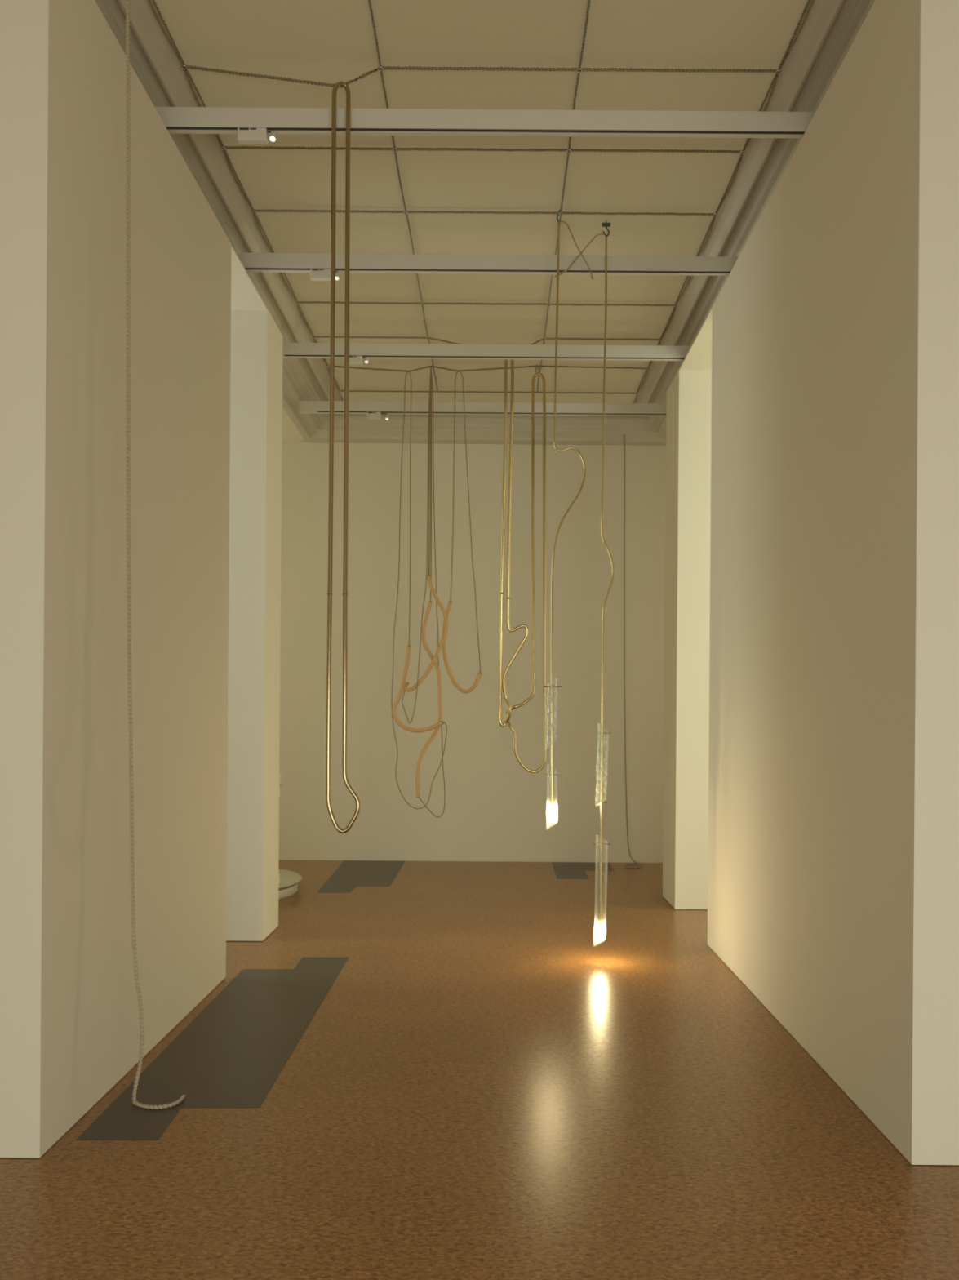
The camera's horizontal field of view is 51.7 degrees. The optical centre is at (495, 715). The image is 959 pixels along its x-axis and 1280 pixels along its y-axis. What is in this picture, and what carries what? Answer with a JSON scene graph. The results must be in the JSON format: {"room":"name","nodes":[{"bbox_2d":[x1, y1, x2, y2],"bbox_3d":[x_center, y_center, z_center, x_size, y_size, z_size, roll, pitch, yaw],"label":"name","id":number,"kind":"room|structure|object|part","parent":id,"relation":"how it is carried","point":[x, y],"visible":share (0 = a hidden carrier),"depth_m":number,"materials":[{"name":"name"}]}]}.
{"room":"museum","nodes":[
{"label":"museum","id":0,"kind":"room"},
{"bbox_2d":[0,0,231,1158],"bbox_3d":[-3.254,-0.602,4.472,3.483,4.147,2.296,0,0,0],"label":"wall","id":1,"kind":"structure","parent":0,"point":[69,1015],"depth_m":3.77,"materials":[{"name":"white paint"}]},
{"bbox_2d":[93,0,283,337],"bbox_3d":[-3.238,-2.681,5.152,3.483,0.012,3.656,0,0,0],"label":"wall","id":2,"kind":"structure","parent":0,"point":[245,295],"depth_m":6.11,"materials":[{"name":"white paint"}]},
{"bbox_2d":[226,310,283,941],"bbox_3d":[-3.254,-0.603,6.745,3.483,4.145,0.470,0,0,0],"label":"wall","id":3,"kind":"structure","parent":0,"point":[256,341],"depth_m":6.51,"materials":[{"name":"white paint"}]},
{"bbox_2d":[282,407,308,443],"bbox_3d":[-3.378,-2.832,8.575,2.920,0.048,3.190,0,0,0],"label":"wall","id":4,"kind":"structure","parent":0,"point":[291,434],"depth_m":9.79,"materials":[{"name":"white paint"}]},
{"bbox_2d":[279,442,666,862],"bbox_3d":[0.005,-0.645,10.230,10.000,4.290,0.120,0,0,0],"label":"wall","id":5,"kind":"structure","parent":0,"point":[496,809],"depth_m":10.17,"materials":[{"name":"white paint"}]},
{"bbox_2d":[94,0,342,439],"bbox_3d":[-1.694,-2.915,5.526,0.467,0.247,9.052,0,0,0],"label":"trim","id":6,"kind":"structure","parent":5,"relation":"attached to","point":[157,67],"depth_m":5.62,"materials":[{"name":"beige paint"}]},
{"bbox_2d":[301,413,666,445],"bbox_3d":[-0.066,-2.902,9.883,3.980,0.247,0.595,0,0,0],"label":"ceiling beam","id":7,"kind":"structure","parent":5,"relation":"attached to","point":[480,428],"depth_m":9.89,"materials":[{"name":"beige paint"}]},
{"bbox_2d":[623,434,640,867],"bbox_3d":[1.371,-0.749,9.918,0.198,4.522,0.264,0,0,0],"label":"rope","id":8,"kind":"object","parent":7,"relation":"hanging from","point":[635,864],"visible":0.98,"depth_m":9.93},
{"bbox_2d":[0,859,958,1279],"bbox_3d":[-0.012,1.550,3.600,10.400,0.100,15.200,0,0,0],"label":"floor","id":9,"kind":"structure","parent":0,"point":[490,1084],"depth_m":3.52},
{"bbox_2d":[75,956,349,1140],"bbox_3d":[-1.187,1.492,4.793,0.585,0.005,2.649,0,0,0],"label":"mat","id":10,"kind":"object","parent":9,"relation":"on","point":[232,1055],"depth_m":4.38,"materials":[{"name":"grey rubber"}]},
{"bbox_2d":[278,869,302,899],"bbox_3d":[-2.251,1.424,8.300,1.240,0.118,1.240,0,0,0],"label":"plinth","id":11,"kind":"object","parent":9,"relation":"on","point":[289,880],"visible":0.2,"depth_m":8.21,"materials":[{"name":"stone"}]},
{"bbox_2d":[278,773,284,884],"bbox_3d":[-1.887,0.909,8.060,0.341,0.917,0.341,0,0,0],"label":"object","id":12,"kind":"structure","parent":11,"relation":"on","point":[281,782],"depth_m":8.05,"materials":[{"name":"beige paint"}]},
{"bbox_2d":[317,860,405,893],"bbox_3d":[-1.233,1.492,9.247,0.632,0.005,1.850,0,0,0],"label":"mat","id":13,"kind":"object","parent":9,"relation":"on","point":[350,874],"depth_m":9.22,"materials":[{"name":"grey rubber"}]},
{"bbox_2d":[551,862,614,879],"bbox_3d":[0.865,1.508,9.638,0.594,0.005,1.055,0,0,0],"label":"mat","id":14,"kind":"object","parent":9,"relation":"on","point":[563,870],"depth_m":9.72,"materials":[{"name":"grey rubber"}]},
{"bbox_2d":[146,0,814,403],"bbox_3d":[-0.065,-3.023,5.375,2.840,0.008,8.750,0,0,0],"label":"ceiling","id":15,"kind":"structure","parent":0,"point":[332,42],"depth_m":5.41,"materials":[{"name":"paint"}]},
{"bbox_2d":[125,0,186,1109],"bbox_3d":[-1.310,-0.770,3.794,0.251,4.520,0.111,0,0,0],"label":"rope","id":16,"kind":"object","parent":15,"relation":"hanging from","point":[127,2],"visible":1,"depth_m":3.80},
{"bbox_2d":[148,0,813,403],"bbox_3d":[-0.064,-2.941,5.784,2.804,0.160,7.648,0,0,0],"label":"grid","id":17,"kind":"object","parent":15,"relation":"hanging from","point":[779,71],"visible":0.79,"depth_m":5.26,"materials":[{"name":"silver metal"}]},
{"bbox_2d":[325,80,360,833],"bbox_3d":[-0.692,-1.193,4.588,0.160,3.480,0.044,0,0,-7],"label":"loop","id":18,"kind":"object","parent":17,"relation":"hanging from","point":[339,84],"visible":1,"depth_m":4.58,"materials":[{"name":"beige fabric"}]},
{"bbox_2d":[391,366,482,817],"bbox_3d":[-0.489,-1.065,8.579,0.783,3.890,0.207,0,0,5],"label":"sculpture","id":19,"kind":"object","parent":17,"relation":"hanging from","point":[403,686],"visible":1,"depth_m":8.53,"materials":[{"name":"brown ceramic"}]},
{"bbox_3d":[-0.680,-1.469,8.552,0.240,3.084,0.124,0,0,0],"label":"cord","id":20,"kind":"part","parent":19,"relation":"part of","materials":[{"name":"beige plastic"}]},
{"bbox_3d":[-0.646,-1.079,8.535,0.483,3.776,0.008,0,0,0],"label":"cord","id":21,"kind":"part","parent":19,"relation":"part of","materials":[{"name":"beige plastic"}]},
{"bbox_3d":[-0.564,-2.106,8.535,0.020,1.809,0.008,0,0,0],"label":"cord","id":22,"kind":"part","parent":19,"relation":"part of","materials":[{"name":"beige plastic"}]},
{"bbox_3d":[-0.558,-2.101,8.535,0.014,1.812,0.008,0,0,0],"label":"cord","id":23,"kind":"part","parent":19,"relation":"part of","materials":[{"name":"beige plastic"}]},
{"bbox_3d":[-0.550,-1.994,8.554,0.017,2.027,0.050,0,0,8],"label":"cord","id":24,"kind":"part","parent":19,"relation":"part of","materials":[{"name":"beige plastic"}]},
{"bbox_3d":[-0.533,-1.065,8.606,0.235,3.891,0.154,0,0,0],"label":"cord","id":25,"kind":"part","parent":19,"relation":"part of","materials":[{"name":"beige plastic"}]},
{"bbox_3d":[-0.261,-1.665,8.527,0.312,2.612,0.081,0,0,25],"label":"cord","id":26,"kind":"part","parent":19,"relation":"part of","materials":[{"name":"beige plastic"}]},
{"bbox_2d":[498,359,528,727],"bbox_3d":[0.160,-1.397,8.049,0.240,2.988,0.366,0,0,0],"label":"loop","id":27,"kind":"object","parent":17,"relation":"hanging from","point":[502,682],"visible":0.88,"depth_m":8.05,"materials":[{"name":"gold"}]},
{"bbox_2d":[504,364,546,773],"bbox_3d":[0.266,-1.274,8.391,0.350,3.506,0.327,0,0,0],"label":"loop","id":28,"kind":"object","parent":15,"relation":"hanging from","point":[539,374],"visible":0.97,"depth_m":8.38,"materials":[{"name":"beige fabric"}]},
{"bbox_2d":[543,209,593,817],"bbox_3d":[0.436,-1.166,5.918,0.280,3.698,0.068,0,0,-5],"label":"pendant lamp","id":29,"kind":"object","parent":15,"relation":"hanging from","point":[551,776],"visible":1,"depth_m":5.90,"materials":[{"name":"gold metal"}]},
{"bbox_3d":[0.340,0.576,5.909,0.029,0.057,0.029,0,0,0],"label":"bulb","id":30,"kind":"part","parent":29,"relation":"part of","materials":[{"name":"white glass"}]},
{"bbox_3d":[0.439,-1.240,5.909,0.206,3.400,0.013,0,0,0],"label":"brass rod","id":31,"kind":"part","parent":29,"relation":"part of","materials":[{"name":"beige"}]},
{"bbox_2d":[554,220,614,936],"bbox_3d":[0.535,-0.809,6.035,0.381,4.425,0.074,0,0,0],"label":"pendant lamp","id":32,"kind":"object","parent":15,"relation":"hanging from","point":[606,224],"visible":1,"depth_m":6.03,"materials":[{"name":"gold metal"}]},
{"bbox_3d":[0.638,1.317,6.035,0.029,0.057,0.029,0,0,0],"label":"bulb","id":33,"kind":"part","parent":32,"relation":"part of","materials":[{"name":"white glass"}]},
{"bbox_3d":[0.677,-2.990,6.035,0.052,0.019,0.016,0,0,0],"label":"ceiling plate","id":34,"kind":"part","parent":32,"relation":"part of","materials":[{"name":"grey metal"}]},
{"bbox_3d":[0.684,-0.873,6.035,0.085,4.076,0.013,0,0,0],"label":"brass rod","id":35,"kind":"part","parent":32,"relation":"part of","materials":[{"name":"beige"}]},
{"bbox_2d":[662,370,711,909],"bbox_3d":[3.210,-0.574,7.985,3.590,4.188,0.570,0,0,0],"label":"wall","id":36,"kind":"structure","parent":0,"point":[689,397],"depth_m":7.70,"materials":[{"name":"white paint"}]},
{"bbox_2d":[282,342,691,360],"bbox_3d":[-0.032,-2.781,7.538,3.492,0.129,0.050,0,0,0],"label":"beam","id":37,"kind":"structure","parent":36,"relation":"attached to","point":[307,350],"depth_m":7.52,"materials":[{"name":"white metal"}]},
{"bbox_2d":[349,355,368,364],"bbox_3d":[-1.046,-2.707,7.541,0.169,0.067,0.052,0,0,0],"label":"track spotlight","id":38,"kind":"object","parent":37,"relation":"attached to","point":[353,360],"visible":0.91,"depth_m":7.52,"materials":[{"name":"white metal"}]},
{"bbox_3d":[-0.034,-2.723,7.550,3.470,0.010,0.026,0,0,0],"label":"track rail","id":39,"kind":"part","parent":37,"relation":"part of","materials":[{"name":"white metal"}]},
{"bbox_2d":[666,0,876,392],"bbox_3d":[3.226,-2.674,5.797,3.590,0.012,4.946,0,0,0],"label":"ceiling","id":40,"kind":"structure","parent":0,"point":[699,357],"depth_m":7.12,"materials":[{"name":"white paint"}]},
{"bbox_2d":[707,0,958,1164],"bbox_3d":[3.209,-0.573,4.925,3.590,4.190,3.202,0,0,0],"label":"wall","id":41,"kind":"structure","parent":0,"point":[833,851],"depth_m":3.92,"materials":[{"name":"white paint"}]},
{"bbox_2d":[297,398,666,416],"bbox_3d":[-0.032,-2.781,8.933,3.492,0.129,0.050,0,0,0],"label":"beam","id":42,"kind":"structure","parent":41,"relation":"attached to","point":[303,406],"depth_m":8.92,"materials":[{"name":"white metal"}]},
{"bbox_2d":[366,411,389,420],"bbox_3d":[-1.057,-2.698,8.936,0.197,0.069,0.052,0,0,0],"label":"track spotlight","id":43,"kind":"object","parent":42,"relation":"attached to","point":[370,415],"visible":1,"depth_m":8.91,"materials":[{"name":"white metal"}]},
{"bbox_3d":[-0.034,-2.723,8.945,3.470,0.010,0.026,0,0,0],"label":"track rail","id":44,"kind":"part","parent":42,"relation":"part of","materials":[{"name":"white metal"}]},
{"bbox_2d":[155,106,815,138],"bbox_3d":[-0.032,-2.781,4.622,3.492,0.129,0.050,0,0,0],"label":"beam","id":45,"kind":"structure","parent":41,"relation":"attached to","point":[177,120],"depth_m":4.61,"materials":[{"name":"white metal"}]},
{"bbox_2d":[237,127,277,144],"bbox_3d":[-1.109,-2.706,4.625,0.178,0.065,0.052,0,0,0],"label":"track spotlight","id":46,"kind":"object","parent":45,"relation":"attached to","point":[245,135],"visible":1,"depth_m":4.60,"materials":[{"name":"white metal"}]},
{"bbox_3d":[-0.034,-2.723,4.634,3.470,0.010,0.026,0,0,0],"label":"track rail","id":47,"kind":"part","parent":45,"relation":"part of","materials":[{"name":"white metal"}]},
{"bbox_2d":[235,252,738,275],"bbox_3d":[-0.032,-2.781,6.075,3.492,0.129,0.050,0,0,0],"label":"beam","id":48,"kind":"structure","parent":41,"relation":"attached to","point":[251,262],"depth_m":6.06,"materials":[{"name":"white metal"}]},
{"bbox_2d":[310,268,340,280],"bbox_3d":[-1.042,-2.701,6.078,0.177,0.062,0.052,0,0,0],"label":"track spotlight","id":49,"kind":"object","parent":48,"relation":"attached to","point":[316,274],"visible":0.8,"depth_m":6.05,"materials":[{"name":"white metal"}]},
{"bbox_3d":[-0.034,-2.723,6.087,3.470,0.010,0.026,0,0,0],"label":"track rail","id":50,"kind":"part","parent":48,"relation":"part of","materials":[{"name":"white metal"}]},
{"bbox_2d":[635,0,875,437],"bbox_3d":[1.563,-2.889,5.526,0.467,0.247,9.052,0,0,0],"label":"trim","id":51,"kind":"structure","parent":41,"relation":"attached to","point":[831,27],"depth_m":5.34,"materials":[{"name":"beige paint"}]}
]}

